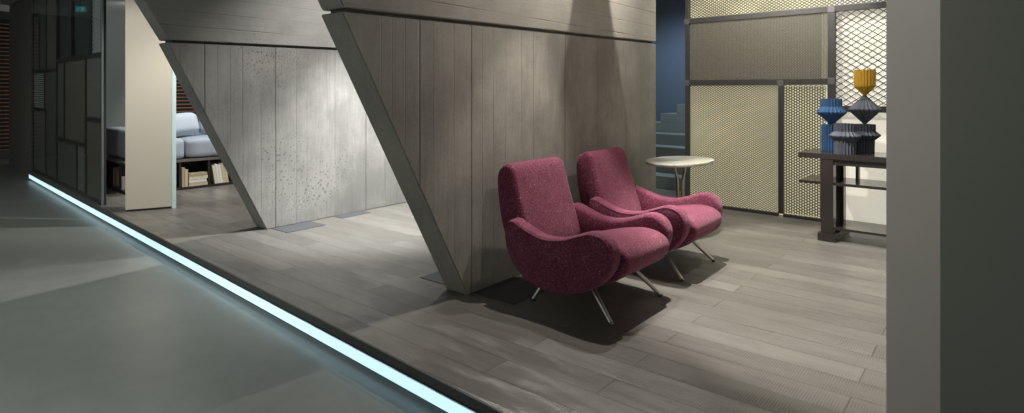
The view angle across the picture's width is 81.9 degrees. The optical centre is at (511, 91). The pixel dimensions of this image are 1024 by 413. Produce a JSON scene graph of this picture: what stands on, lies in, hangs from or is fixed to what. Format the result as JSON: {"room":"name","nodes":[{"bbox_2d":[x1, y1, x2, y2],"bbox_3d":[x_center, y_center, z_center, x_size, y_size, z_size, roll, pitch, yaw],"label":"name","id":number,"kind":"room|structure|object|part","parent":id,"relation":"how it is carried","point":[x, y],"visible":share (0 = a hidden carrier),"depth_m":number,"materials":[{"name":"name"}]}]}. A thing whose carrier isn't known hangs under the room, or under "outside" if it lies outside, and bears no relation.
{"room":"store","nodes":[
{"label":"store","id":0,"kind":"room"},
{"bbox_2d":[0,11,8,158],"bbox_3d":[-13.689,-0.150,10.091,0.200,3.200,8.200,0,0,43],"label":"wall","id":1,"kind":"structure","parent":0,"point":[4,15],"depth_m":12.82,"materials":[{"name":"black paint"}]},
{"bbox_2d":[0,19,8,150],"bbox_3d":[-11.283,-0.150,12.483,0.071,2.840,1.000,0,0,43],"label":"blind","id":2,"kind":"object","parent":1,"relation":"attached to","point":[4,24],"visible":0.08,"depth_m":12.80,"materials":[{"name":"black wood"}]},
{"bbox_3d":[-11.306,-0.150,12.505,0.006,2.840,0.980,0,0,43],"label":"dark pane","id":3,"kind":"part","parent":2,"relation":"part of","materials":[{"name":"black wood"}]},
{"bbox_2d":[9,0,43,173],"bbox_3d":[-8.971,-0.150,10.969,3.130,3.200,0.200,0,0,43],"label":"wall","id":4,"kind":"structure","parent":0,"point":[20,11],"depth_m":10.97,"materials":[{"name":"black paint"}]},
{"bbox_2d":[29,171,504,412],"bbox_3d":[-1.741,1.329,3.970,16.950,0.059,0.012,0,0,43],"label":"trim","id":5,"kind":"structure","parent":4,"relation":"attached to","point":[453,392],"depth_m":3.34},
{"bbox_2d":[0,0,124,13],"bbox_3d":[-7.633,-2.375,9.934,9.300,1.250,16.200,0,0,43],"label":"ceiling","id":6,"kind":"structure","parent":0,"point":[112,6],"depth_m":11.94,"materials":[{"name":"grey paint"}]},
{"bbox_2d":[75,0,85,11],"bbox_3d":[-7.249,-1.545,9.904,0.180,0.410,0.033,0,0,-5],"label":"exit sign","id":7,"kind":"object","parent":6,"relation":"hanging from","point":[80,8],"visible":0.97,"depth_m":9.89,"materials":[{"name":"teal plastic"}]},
{"bbox_2d":[60,9,199,127],"bbox_3d":[-7.208,-0.150,15.027,0.200,3.200,8.150,0,0,43],"label":"wall","id":8,"kind":"structure","parent":0,"point":[115,23],"depth_m":13.06,"materials":[{"name":"grey paint"}]},
{"bbox_2d":[176,77,195,114],"bbox_3d":[-7.599,-0.375,14.400,0.071,1.890,2.420,0,0,43],"label":"blind","id":9,"kind":"object","parent":8,"relation":"attached to","point":[183,105],"visible":0.02,"depth_m":14.10,"materials":[{"name":"black wood"}]},
{"bbox_2d":[0,158,447,412],"bbox_3d":[-5.876,1.500,2.854,21.500,0.100,8.200,0,0,43],"label":"floor","id":10,"kind":"structure","parent":0,"point":[95,318],"depth_m":3.46,"materials":[{"name":"grey concrete"}]},
{"bbox_2d":[134,0,406,228],"bbox_3d":[-2.238,-0.800,5.835,0.192,4.200,5.193,0,0,38],"label":"wall","id":11,"kind":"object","parent":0,"point":[267,82],"visible":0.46,"depth_m":5.67,"materials":[{"name":"grey concrete"}]},
{"bbox_2d":[31,171,885,412],"bbox_3d":[1.139,1.327,7.079,16.950,0.055,8.465,0,0,43],"label":"floor","id":12,"kind":"structure","parent":0,"point":[784,319],"depth_m":3.49,"materials":[{"name":"grey wood"}]},
{"bbox_2d":[32,0,105,206],"bbox_3d":[-6.265,-0.227,8.222,4.518,3.053,0.065,0,0,43],"label":"screen","id":13,"kind":"object","parent":12,"relation":"on","point":[69,132],"visible":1,"depth_m":7.91,"materials":[{"name":"metal"}]},
{"bbox_3d":[-7.898,-0.224,9.750,0.045,3.047,0.040,0,0,43],"label":"post","id":14,"kind":"part","parent":13,"relation":"part of","materials":[{"name":"metal"}]},
{"bbox_3d":[-7.707,-0.800,9.573,0.520,0.900,0.008,0,0,43],"label":"panel","id":15,"kind":"part","parent":13,"relation":"part of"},
{"bbox_3d":[-7.542,-0.033,9.420,0.970,0.556,0.012,0,0,43],"label":"slat panel","id":16,"kind":"part","parent":13,"relation":"part of","materials":[{"name":"black metal"}]},
{"bbox_3d":[-7.542,0.275,9.420,0.970,0.050,0.042,0,0,43],"label":"rail","id":17,"kind":"part","parent":13,"relation":"part of","materials":[{"name":"metal"}]},
{"bbox_3d":[-7.517,-0.785,9.397,0.045,0.910,0.040,0,0,43],"label":"post","id":18,"kind":"part","parent":13,"relation":"part of","materials":[{"name":"metal"}]},
{"bbox_3d":[-7.498,-1.498,9.380,1.090,0.497,0.008,0,0,43],"label":"panel","id":19,"kind":"part","parent":13,"relation":"part of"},
{"bbox_3d":[-7.513,0.780,9.393,1.050,0.960,0.008,0,0,43],"label":"panel","id":20,"kind":"part","parent":13,"relation":"part of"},
{"bbox_3d":[-7.308,-0.800,9.203,0.570,0.900,0.008,0,0,43],"label":"panel","id":21,"kind":"part","parent":13,"relation":"part of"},
{"bbox_3d":[-7.216,-0.325,9.118,1.860,0.050,0.042,0,0,43],"label":"rail","id":22,"kind":"part","parent":13,"relation":"part of","materials":[{"name":"metal"}]},
{"bbox_3d":[-7.186,-0.030,9.091,0.030,0.600,0.040,0,0,43],"label":"post","id":23,"kind":"part","parent":13,"relation":"part of","materials":[{"name":"metal"}]},
{"bbox_3d":[-7.157,-0.020,9.064,0.080,0.560,0.008,0,0,43],"label":"panel","id":24,"kind":"part","parent":13,"relation":"part of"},
{"bbox_3d":[-7.128,0.785,9.036,0.030,0.970,0.040,0,0,43],"label":"post","id":25,"kind":"part","parent":13,"relation":"part of","materials":[{"name":"metal"}]},
{"bbox_3d":[-7.098,-1.038,9.009,0.045,1.417,0.040,0,0,43],"label":"post","id":26,"kind":"part","parent":13,"relation":"part of","materials":[{"name":"metal"}]},
{"bbox_3d":[-6.831,0.480,8.761,0.810,1.560,0.008,0,0,43],"label":"panel","id":27,"kind":"part","parent":13,"relation":"part of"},
{"bbox_3d":[-6.816,-1.048,8.748,0.770,1.397,0.008,0,0,43],"label":"panel","id":28,"kind":"part","parent":13,"relation":"part of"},
{"bbox_3d":[-6.534,-0.224,8.486,0.060,3.047,0.040,0,0,43],"label":"post","id":29,"kind":"part","parent":13,"relation":"part of","materials":[{"name":"metal"}]},
{"bbox_3d":[-6.350,0.115,8.316,0.500,1.050,0.008,0,0,43],"label":"panel","id":30,"kind":"part","parent":13,"relation":"part of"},
{"bbox_3d":[-6.167,0.115,8.146,0.030,1.090,0.040,0,0,43],"label":"post","id":31,"kind":"part","parent":13,"relation":"part of","materials":[{"name":"metal"}]},
{"bbox_3d":[-6.299,1.280,8.268,4.360,0.030,0.042,0,0,43],"label":"rail","id":32,"kind":"part","parent":13,"relation":"part of","materials":[{"name":"metal"}]},
{"bbox_3d":[-6.079,0.975,8.065,1.240,0.570,0.008,0,0,43],"label":"panel","id":33,"kind":"part","parent":13,"relation":"part of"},
{"bbox_3d":[-5.903,0.665,7.902,1.720,0.050,0.042,0,0,43],"label":"rail","id":34,"kind":"part","parent":13,"relation":"part of","materials":[{"name":"metal"}]},
{"bbox_3d":[-5.844,-1.089,7.847,0.045,1.317,0.040,0,0,43],"label":"post","id":35,"kind":"part","parent":13,"relation":"part of","materials":[{"name":"metal"}]},
{"bbox_3d":[-5.719,0.115,7.732,1.220,1.050,0.008,0,0,43],"label":"panel","id":36,"kind":"part","parent":13,"relation":"part of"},
{"bbox_3d":[-5.624,0.965,7.643,0.030,0.610,0.040,0,0,43],"label":"post","id":37,"kind":"part","parent":13,"relation":"part of","materials":[{"name":"metal"}]},
{"bbox_3d":[-5.617,-0.435,7.636,2.500,0.050,0.042,0,0,43],"label":"rail","id":38,"kind":"part","parent":13,"relation":"part of","materials":[{"name":"metal"}]},
{"bbox_3d":[-5.448,0.975,7.480,0.480,0.570,0.008,0,0,43],"label":"panel","id":39,"kind":"part","parent":13,"relation":"part of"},
{"bbox_3d":[-5.272,0.420,7.317,0.045,1.700,0.040,0,0,43],"label":"post","id":40,"kind":"part","parent":13,"relation":"part of","materials":[{"name":"metal"}]},
{"bbox_3d":[-5.081,-1.089,7.140,0.045,1.317,0.040,0,0,43],"label":"post","id":41,"kind":"part","parent":13,"relation":"part of","materials":[{"name":"metal"}]},
{"bbox_3d":[-4.986,0.325,7.052,0.780,0.050,0.042,0,0,43],"label":"rail","id":42,"kind":"part","parent":13,"relation":"part of","materials":[{"name":"metal"}]},
{"bbox_3d":[-4.986,0.805,7.052,0.780,0.910,0.008,0,0,43],"label":"panel","id":43,"kind":"part","parent":13,"relation":"part of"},
{"bbox_3d":[-4.986,-0.055,7.052,0.780,0.710,0.008,0,0,43],"label":"panel","id":44,"kind":"part","parent":13,"relation":"part of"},
{"bbox_3d":[-4.890,-1.103,6.964,0.527,1.299,0.006,0,0,43],"label":"panel","id":45,"kind":"part","parent":13,"relation":"part of","materials":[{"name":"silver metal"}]},
{"bbox_3d":[-4.700,-0.224,6.787,0.070,3.047,0.040,0,0,43],"label":"post","id":46,"kind":"part","parent":13,"relation":"part of","materials":[{"name":"metal"}]},
{"bbox_2d":[125,0,175,211],"bbox_3d":[-3.988,-0.798,6.523,0.478,4.197,0.060,0,0,-28],"label":"partition panel","id":47,"kind":"object","parent":12,"relation":"on","point":[150,80],"visible":0.87,"depth_m":6.48,"materials":[{"name":"beige paint"}]},
{"bbox_2d":[106,154,232,193],"bbox_3d":[-4.832,1.100,9.080,2.370,0.400,2.455,0,0,43],"label":"bookcase","id":48,"kind":"object","parent":12,"relation":"on","point":[193,164],"visible":0.2,"depth_m":8.01,"materials":[{"name":"grey wood"}]},
{"bbox_2d":[113,167,118,185],"bbox_3d":[-5.282,1.139,7.968,0.040,0.250,0.170,0,0,43],"label":"book","id":49,"kind":"object","parent":48,"relation":"on","point":[115,169],"visible":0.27,"depth_m":7.91,"materials":[{"name":"brown paper"}]},
{"bbox_2d":[121,176,124,189],"bbox_3d":[-4.985,1.179,7.692,0.050,0.170,0.170,0,0,43],"label":"book","id":50,"kind":"object","parent":48,"relation":"on","point":[122,177],"visible":0.27,"depth_m":7.63,"materials":[{"name":"white paper"}]},
{"bbox_2d":[106,127,217,158],"bbox_3d":[-4.561,0.694,8.806,1.552,0.408,2.280,0,0,43],"label":"sofa","id":51,"kind":"object","parent":48,"relation":"on","point":[197,144],"visible":0.23,"depth_m":8.02,"materials":[{"name":"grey fabric"}]},
{"bbox_3d":[-5.274,0.694,8.102,1.262,0.408,0.280,0,0,43],"label":"armrest","id":52,"kind":"part","parent":51,"relation":"part of","materials":[{"name":"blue fabric"}]},
{"bbox_3d":[-4.718,0.757,8.011,0.702,0.283,0.300,0,0,43],"label":"armrest","id":53,"kind":"part","parent":51,"relation":"part of","materials":[{"name":"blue fabric"}]},
{"bbox_2d":[176,113,198,134],"bbox_3d":[-4.655,0.451,8.306,0.207,0.316,0.452,0,0,40],"label":"throw pillow","id":54,"kind":"object","parent":51,"relation":"on","point":[186,123],"visible":0.62,"depth_m":8.29,"materials":[{"name":"white fabric"}]},
{"bbox_3d":[-4.804,0.694,9.235,0.612,0.408,1.980,0,0,43],"label":"backrest","id":55,"kind":"part","parent":51,"relation":"part of","materials":[{"name":"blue fabric"}]},
{"bbox_2d":[176,134,217,156],"bbox_3d":[-4.077,0.759,8.776,0.802,0.278,1.665,0,0,43],"label":"seat cushion","id":56,"kind":"object","parent":51,"relation":"on","point":[193,145],"depth_m":8.04,"materials":[{"name":"grey fabric"}]},
{"bbox_2d":[199,122,206,133],"bbox_3d":[-4.381,0.501,8.720,0.480,0.217,0.186,0,0,-45],"label":"throw pillow","id":57,"kind":"object","parent":51,"relation":"on","point":[201,129],"visible":0.15,"depth_m":8.53,"materials":[{"name":"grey fabric"}]},
{"bbox_2d":[181,167,184,186],"bbox_3d":[-4.437,1.134,7.902,0.190,0.260,0.034,0,0,43],"label":"book","id":58,"kind":"object","parent":48,"relation":"on","point":[182,168],"visible":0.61,"depth_m":7.84,"materials":[{"name":"beige paper"}]},
{"bbox_2d":[185,169,187,186],"bbox_3d":[-4.410,1.149,7.931,0.190,0.230,0.036,0,0,43],"label":"book","id":59,"kind":"object","parent":48,"relation":"on","point":[186,170],"visible":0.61,"depth_m":7.87,"materials":[{"name":"beige paper"}]},
{"bbox_2d":[188,181,207,185],"bbox_3d":[-4.309,1.240,8.040,0.190,0.048,0.235,0,0,43],"label":"book","id":60,"kind":"object","parent":48,"relation":"on","point":[203,182],"visible":0.7,"depth_m":7.97,"materials":[{"name":"beige paper"}]},
{"bbox_2d":[188,178,206,182],"bbox_3d":[-4.311,1.196,8.032,0.190,0.040,0.220,0,0,43],"label":"book","id":61,"kind":"object","parent":60,"relation":"on","point":[203,179],"visible":0.68,"depth_m":7.96,"materials":[{"name":"white paper"}]},
{"bbox_2d":[188,175,207,179],"bbox_3d":[-4.303,1.153,8.034,0.190,0.044,0.235,0,0,43],"label":"book","id":62,"kind":"object","parent":61,"relation":"on","point":[201,176],"visible":0.7,"depth_m":7.96,"materials":[{"name":"beige paper"}]},
{"bbox_2d":[188,171,206,176],"bbox_3d":[-4.304,1.113,8.028,0.190,0.036,0.225,0,0,43],"label":"book","id":63,"kind":"object","parent":62,"relation":"on","point":[197,173],"visible":0.88,"depth_m":7.98,"materials":[{"name":"beige paper"}]},
{"bbox_3d":[-4.112,1.097,8.642,0.020,0.335,2.110,0,0,43],"label":"panel","id":64,"kind":"part","parent":48,"relation":"part of","materials":[{"name":"black wood"}]},
{"bbox_2d":[210,164,217,183],"bbox_3d":[-4.164,1.135,8.196,0.190,0.258,0.076,0,0,43],"label":"book","id":65,"kind":"object","parent":48,"relation":"on","point":[213,177],"visible":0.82,"depth_m":8.14,"materials":[{"name":"beige paper"}]},
{"bbox_2d":[210,163,219,182],"bbox_3d":[-4.140,1.128,8.223,0.190,0.271,0.072,0,0,43],"label":"book","id":66,"kind":"object","parent":48,"relation":"on","point":[215,164],"visible":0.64,"depth_m":8.16,"materials":[{"name":"white paper"}]},
{"bbox_2d":[216,163,222,182],"bbox_3d":[-4.115,1.133,8.250,0.190,0.262,0.074,0,0,43],"label":"book","id":67,"kind":"object","parent":48,"relation":"on","point":[218,165],"visible":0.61,"depth_m":8.19,"materials":[{"name":"white paper"}]},
{"bbox_2d":[215,162,225,182],"bbox_3d":[-4.088,1.125,8.278,0.190,0.278,0.081,0,0,43],"label":"book","id":68,"kind":"object","parent":48,"relation":"on","point":[220,163],"visible":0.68,"depth_m":8.21,"materials":[{"name":"beige paper"}]},
{"bbox_2d":[224,167,228,181],"bbox_3d":[-4.062,1.131,8.307,0.190,0.266,0.071,0,0,43],"label":"book","id":69,"kind":"object","parent":48,"relation":"on","point":[226,174],"visible":0.32,"depth_m":8.24,"materials":[{"name":"beige paper"}]},
{"bbox_2d":[272,221,324,232],"bbox_3d":[-2.051,1.298,5.684,0.270,0.004,0.410,0,0,38],"label":"floor plate","id":70,"kind":"object","parent":12,"relation":"on","point":[309,224],"visible":1,"depth_m":5.68,"materials":[{"name":"grey metal"}]},
{"bbox_2d":[333,211,370,217],"bbox_3d":[-1.691,1.298,6.257,0.155,0.004,0.370,0,0,38],"label":"floor plate","id":71,"kind":"object","parent":12,"relation":"on","point":[357,212],"visible":1,"depth_m":6.24,"materials":[{"name":"grey metal"}]},
{"bbox_2d":[420,271,444,284],"bbox_3d":[-0.404,1.298,4.199,0.285,0.004,0.410,0,0,38],"label":"floor plate","id":72,"kind":"object","parent":12,"relation":"on","point":[435,277],"visible":0.21,"depth_m":4.12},
{"bbox_2d":[474,278,544,304],"bbox_3d":[0.007,1.298,3.862,0.325,0.004,0.410,0,0,38],"label":"floor plate","id":73,"kind":"object","parent":12,"relation":"on","point":[512,291],"visible":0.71,"depth_m":3.83,"materials":[{"name":"grey metal"}]},
{"bbox_2d":[498,157,672,325],"bbox_3d":[0.447,0.885,3.776,0.957,0.845,0.822,0,0,40],"label":"armchair","id":74,"kind":"object","parent":12,"relation":"on","point":[558,244],"visible":1,"depth_m":3.62,"materials":[{"name":"fabric"}]},
{"bbox_3d":[0.189,1.196,3.654,0.149,0.209,0.031,0,0,17],"label":"leg","id":75,"kind":"part","parent":74,"relation":"part of","materials":[{"name":"silver metal"}]},
{"bbox_3d":[0.193,0.766,3.990,0.291,0.605,0.594,0,0,40],"label":"backrest","id":76,"kind":"part","parent":74,"relation":"part of","materials":[{"name":"fabric"}]},
{"bbox_3d":[0.276,0.978,3.477,0.775,0.390,0.144,0,0,40],"label":"armrest","id":77,"kind":"part","parent":74,"relation":"part of","materials":[{"name":"fabric"}]},
{"bbox_3d":[0.495,1.188,3.388,0.031,0.230,0.255,0,0,-30],"label":"leg","id":78,"kind":"part","parent":74,"relation":"part of","materials":[{"name":"silver metal"}]},
{"bbox_3d":[0.714,0.978,3.994,0.775,0.390,0.144,0,0,40],"label":"armrest","id":79,"kind":"part","parent":74,"relation":"part of","materials":[{"name":"fabric"}]},
{"bbox_3d":[0.525,1.008,3.710,0.753,0.290,0.549,0,0,40],"label":"seat","id":80,"kind":"part","parent":74,"relation":"part of","materials":[{"name":"fabric"}]},
{"bbox_3d":[0.838,1.188,3.791,0.255,0.230,0.031,0,0,20],"label":"leg","id":81,"kind":"part","parent":74,"relation":"part of","materials":[{"name":"silver metal"}]},
{"bbox_2d":[577,147,722,281],"bbox_3d":[1.048,0.885,4.534,0.957,0.845,0.822,0,0,38],"label":"armchair","id":82,"kind":"object","parent":12,"relation":"on","point":[606,186],"visible":0.68,"depth_m":4.53,"materials":[{"name":"fabric"}]},
{"bbox_3d":[0.786,0.766,4.739,0.291,0.605,0.594,0,0,38],"label":"backrest","id":83,"kind":"part","parent":82,"relation":"part of","materials":[{"name":"fabric"}]},
{"bbox_3d":[0.886,0.978,4.230,0.775,0.390,0.144,0,0,38],"label":"armrest","id":84,"kind":"part","parent":82,"relation":"part of","materials":[{"name":"fabric"}]},
{"bbox_3d":[1.109,1.188,4.148,0.031,0.230,0.255,0,0,-32],"label":"leg","id":85,"kind":"part","parent":82,"relation":"part of","materials":[{"name":"silver metal"}]},
{"bbox_3d":[1.306,0.978,4.761,0.775,0.390,0.144,0,0,38],"label":"armrest","id":86,"kind":"part","parent":82,"relation":"part of","materials":[{"name":"fabric"}]},
{"bbox_3d":[1.128,1.008,4.471,0.753,0.290,0.549,0,0,38],"label":"seat","id":87,"kind":"part","parent":82,"relation":"part of","materials":[{"name":"fabric"}]},
{"bbox_3d":[1.437,1.188,4.563,0.255,0.230,0.031,0,0,18],"label":"leg","id":88,"kind":"part","parent":82,"relation":"part of","materials":[{"name":"silver metal"}]},
{"bbox_2d":[656,104,684,190],"bbox_3d":[2.373,0.445,9.184,3.200,1.710,2.300,0,0,43],"label":"staircase","id":89,"kind":"structure","parent":12,"relation":"on","point":[671,143],"depth_m":8.84,"materials":[{"name":"blue stone"}]},
{"bbox_2d":[645,156,713,197],"bbox_3d":[1.509,0.955,5.300,0.530,0.689,0.800,0,0,43],"label":"side table","id":90,"kind":"object","parent":12,"relation":"on","point":[675,162],"visible":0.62,"depth_m":5.25,"materials":[{"name":"white stone"}]},
{"bbox_3d":[1.462,0.953,5.291,0.080,0.656,0.066,0,0,43],"label":"leg","id":91,"kind":"part","parent":90,"relation":"part of","materials":[{"name":"brown metal"}]},
{"bbox_3d":[1.557,0.953,5.309,0.080,0.656,0.066,0,0,43],"label":"leg","id":92,"kind":"part","parent":90,"relation":"part of","materials":[{"name":"brown metal"}]},
{"bbox_2d":[684,0,885,224],"bbox_3d":[3.566,-0.225,5.543,4.100,3.050,0.119,0,0,42],"label":"mesh screen","id":93,"kind":"object","parent":12,"relation":"on","point":[758,73],"visible":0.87,"depth_m":6.21,"materials":[{"name":"metal"}]},
{"bbox_3d":[2.029,-0.105,6.851,0.064,0.064,0.005,0,0,42],"label":"joint plate","id":94,"kind":"part","parent":93,"relation":"part of","materials":[{"name":"grey metal"}]},
{"bbox_3d":[2.046,-0.225,6.870,0.045,3.050,0.045,0,0,42],"label":"post","id":95,"kind":"part","parent":93,"relation":"part of","materials":[{"name":"metal"}]},
{"bbox_3d":[2.431,0.599,6.524,0.994,1.348,0.006,0,0,42],"label":"panel","id":96,"kind":"part","parent":93,"relation":"part of","materials":[{"name":"beige metal"}]},
{"bbox_3d":[2.431,1.285,6.524,0.990,0.030,0.042,0,0,42],"label":"rail","id":97,"kind":"part","parent":93,"relation":"part of","materials":[{"name":"metal"}]},
{"bbox_3d":[2.581,-0.465,6.388,1.400,0.665,0.004,0,0,42],"label":"panel","id":98,"kind":"part","parent":93,"relation":"part of","materials":[{"name":"grey fabric"}]},
{"bbox_3d":[2.606,-0.104,6.366,1.460,0.065,0.042,0,0,42],"label":"rail","id":99,"kind":"part","parent":93,"relation":"part of","materials":[{"name":"metal"}]},
{"bbox_3d":[2.659,-0.224,6.429,1.535,3.048,0.015,0,0,42],"label":"backlit panel","id":100,"kind":"part","parent":93,"relation":"part of","materials":[{"name":"beige metal"}]},
{"bbox_3d":[2.800,-0.090,6.157,0.064,0.064,0.005,0,0,42],"label":"joint plate","id":101,"kind":"part","parent":93,"relation":"part of","materials":[{"name":"grey metal"}]},
{"bbox_3d":[2.817,0.595,6.175,0.050,1.350,0.045,0,0,42],"label":"post","id":102,"kind":"part","parent":93,"relation":"part of","materials":[{"name":"metal"}]},
{"bbox_3d":[3.547,-0.821,5.518,3.995,0.058,0.042,0,0,42],"label":"rail","id":103,"kind":"part","parent":93,"relation":"part of","materials":[{"name":"metal"}]},
{"bbox_3d":[3.547,-1.265,5.518,4.000,0.837,0.005,0,0,42],"label":"panel","id":104,"kind":"part","parent":93,"relation":"part of","materials":[{"name":"grey metal"}]},
{"bbox_3d":[2.992,1.285,6.018,0.420,0.030,0.042,0,0,42],"label":"rail","id":105,"kind":"part","parent":93,"relation":"part of","materials":[{"name":"metal"}]},
{"bbox_3d":[2.987,0.600,6.025,0.403,1.339,0.004,0,0,42],"label":"panel","id":106,"kind":"part","parent":93,"relation":"part of","materials":[{"name":"beige metal"}]},
{"bbox_3d":[3.124,-0.465,5.899,0.068,0.660,0.004,0,0,42],"label":"panel","id":107,"kind":"part","parent":93,"relation":"part of","materials":[{"name":"grey metal"}]},
{"bbox_3d":[3.174,0.250,5.854,0.070,2.100,0.045,0,0,42],"label":"post","id":108,"kind":"part","parent":93,"relation":"part of","materials":[{"name":"metal"}]},
{"bbox_3d":[3.157,-0.820,5.835,0.064,0.064,0.005,0,0,42],"label":"joint plate","id":109,"kind":"part","parent":93,"relation":"part of","materials":[{"name":"grey metal"}]},
{"bbox_3d":[3.157,-0.105,5.835,0.064,0.064,0.005,0,0,42],"label":"joint plate","id":110,"kind":"part","parent":93,"relation":"part of","materials":[{"name":"grey metal"}]},
{"bbox_3d":[4.176,-0.224,5.062,2.550,3.048,0.015,0,0,42],"label":"backlit panel","id":111,"kind":"part","parent":93,"relation":"part of","materials":[{"name":"beige"}]},
{"bbox_3d":[4.116,-0.329,5.006,2.469,0.933,0.006,0,0,42],"label":"panel","id":112,"kind":"part","parent":93,"relation":"part of","materials":[{"name":"metal"}]},
{"bbox_3d":[4.116,0.165,5.006,2.465,0.060,0.042,0,0,42],"label":"rail","id":113,"kind":"part","parent":93,"relation":"part of","materials":[{"name":"metal"}]},
{"bbox_2d":[798,148,885,242],"bbox_3d":[3.466,0.919,4.801,2.000,0.762,0.500,0,0,42],"label":"console table","id":114,"kind":"object","parent":12,"relation":"on","point":[833,180],"visible":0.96,"depth_m":5.14,"materials":[{"name":"black paint"}]},
{"bbox_3d":[2.776,0.907,5.177,0.100,0.645,0.090,0,0,42],"label":"leg","id":115,"kind":"part","parent":114,"relation":"part of","materials":[{"name":"black paint"}]},
{"bbox_2d":[816,99,846,150],"bbox_3d":[2.938,0.299,5.424,0.247,0.475,0.250,0,0,43],"label":"vase","id":116,"kind":"object","parent":114,"relation":"on","point":[831,111],"visible":0.88,"depth_m":5.36,"materials":[{"name":"blue ceramic"}]},
{"bbox_3d":[3.016,0.907,5.445,0.100,0.645,0.090,0,0,42],"label":"leg","id":117,"kind":"part","parent":114,"relation":"part of","materials":[{"name":"black paint"}]},
{"bbox_2d":[799,175,885,189],"bbox_3d":[3.466,0.800,4.801,2.000,0.024,0.420,0,0,42],"label":"shelf","id":118,"kind":"object","parent":114,"relation":"attached to","point":[841,180],"depth_m":5.15,"materials":[{"name":"black paint"}]},
{"bbox_2d":[829,123,861,154],"bbox_3d":[2.898,0.406,5.133,0.249,0.262,0.252,0,0,31],"label":"vase","id":119,"kind":"object","parent":114,"relation":"on","point":[845,136],"visible":1,"depth_m":5.06,"materials":[{"name":"grey ceramic"}]},
{"bbox_2d":[834,220,885,236],"bbox_3d":[3.466,1.185,4.801,1.430,0.020,0.420,0,0,42],"label":"shelf","id":120,"kind":"object","parent":114,"relation":"attached to","point":[845,225],"depth_m":5.12,"materials":[{"name":"black paint"}]},
{"bbox_2d":[848,69,881,152],"bbox_3d":[3.139,0.170,5.250,0.260,0.735,0.262,0,0,37],"label":"vase","id":121,"kind":"object","parent":114,"relation":"on","point":[864,109],"visible":0.88,"depth_m":5.18,"materials":[{"name":"grey ceramic"}]},
{"bbox_2d":[318,0,655,294],"bbox_3d":[-0.197,-0.800,4.035,0.193,4.200,5.140,0,0,38],"label":"wall","id":122,"kind":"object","parent":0,"point":[452,93],"visible":0.85,"depth_m":3.92,"materials":[{"name":"grey concrete"}]},
{"bbox_2d":[652,0,684,132],"bbox_3d":[2.594,-0.800,10.820,19.900,4.200,0.200,0,0,43],"label":"wall","id":123,"kind":"structure","parent":0,"point":[670,14],"depth_m":10.49,"materials":[{"name":"blue paint"}]},
{"bbox_2d":[886,0,939,412],"bbox_3d":[3.789,-0.725,4.601,0.151,4.350,7.300,0,0,43],"label":"wall","id":124,"kind":"structure","parent":0,"point":[912,26],"depth_m":1.93,"materials":[{"name":"grey paint"}]},
{"bbox_2d":[940,0,1023,412],"bbox_3d":[1.786,-0.725,0.124,2.748,4.350,0.150,0,0,43],"label":"wall","id":125,"kind":"structure","parent":0,"point":[982,41],"depth_m":0.97,"materials":[{"name":"grey paint"}]},
{"bbox_3d":[1.150,1.453,7.090,16.950,0.195,8.435,0,0,43],"label":"platform base","id":126,"kind":"object","parent":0,"visible":0},
{"bbox_2d":[29,174,479,412],"bbox_3d":[-1.758,1.381,3.988,16.900,0.074,0.024,0,0,43],"label":"led strip","id":127,"kind":"object","parent":126,"relation":"attached to","point":[440,401],"visible":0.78,"depth_m":3.47,"materials":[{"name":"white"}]}
]}

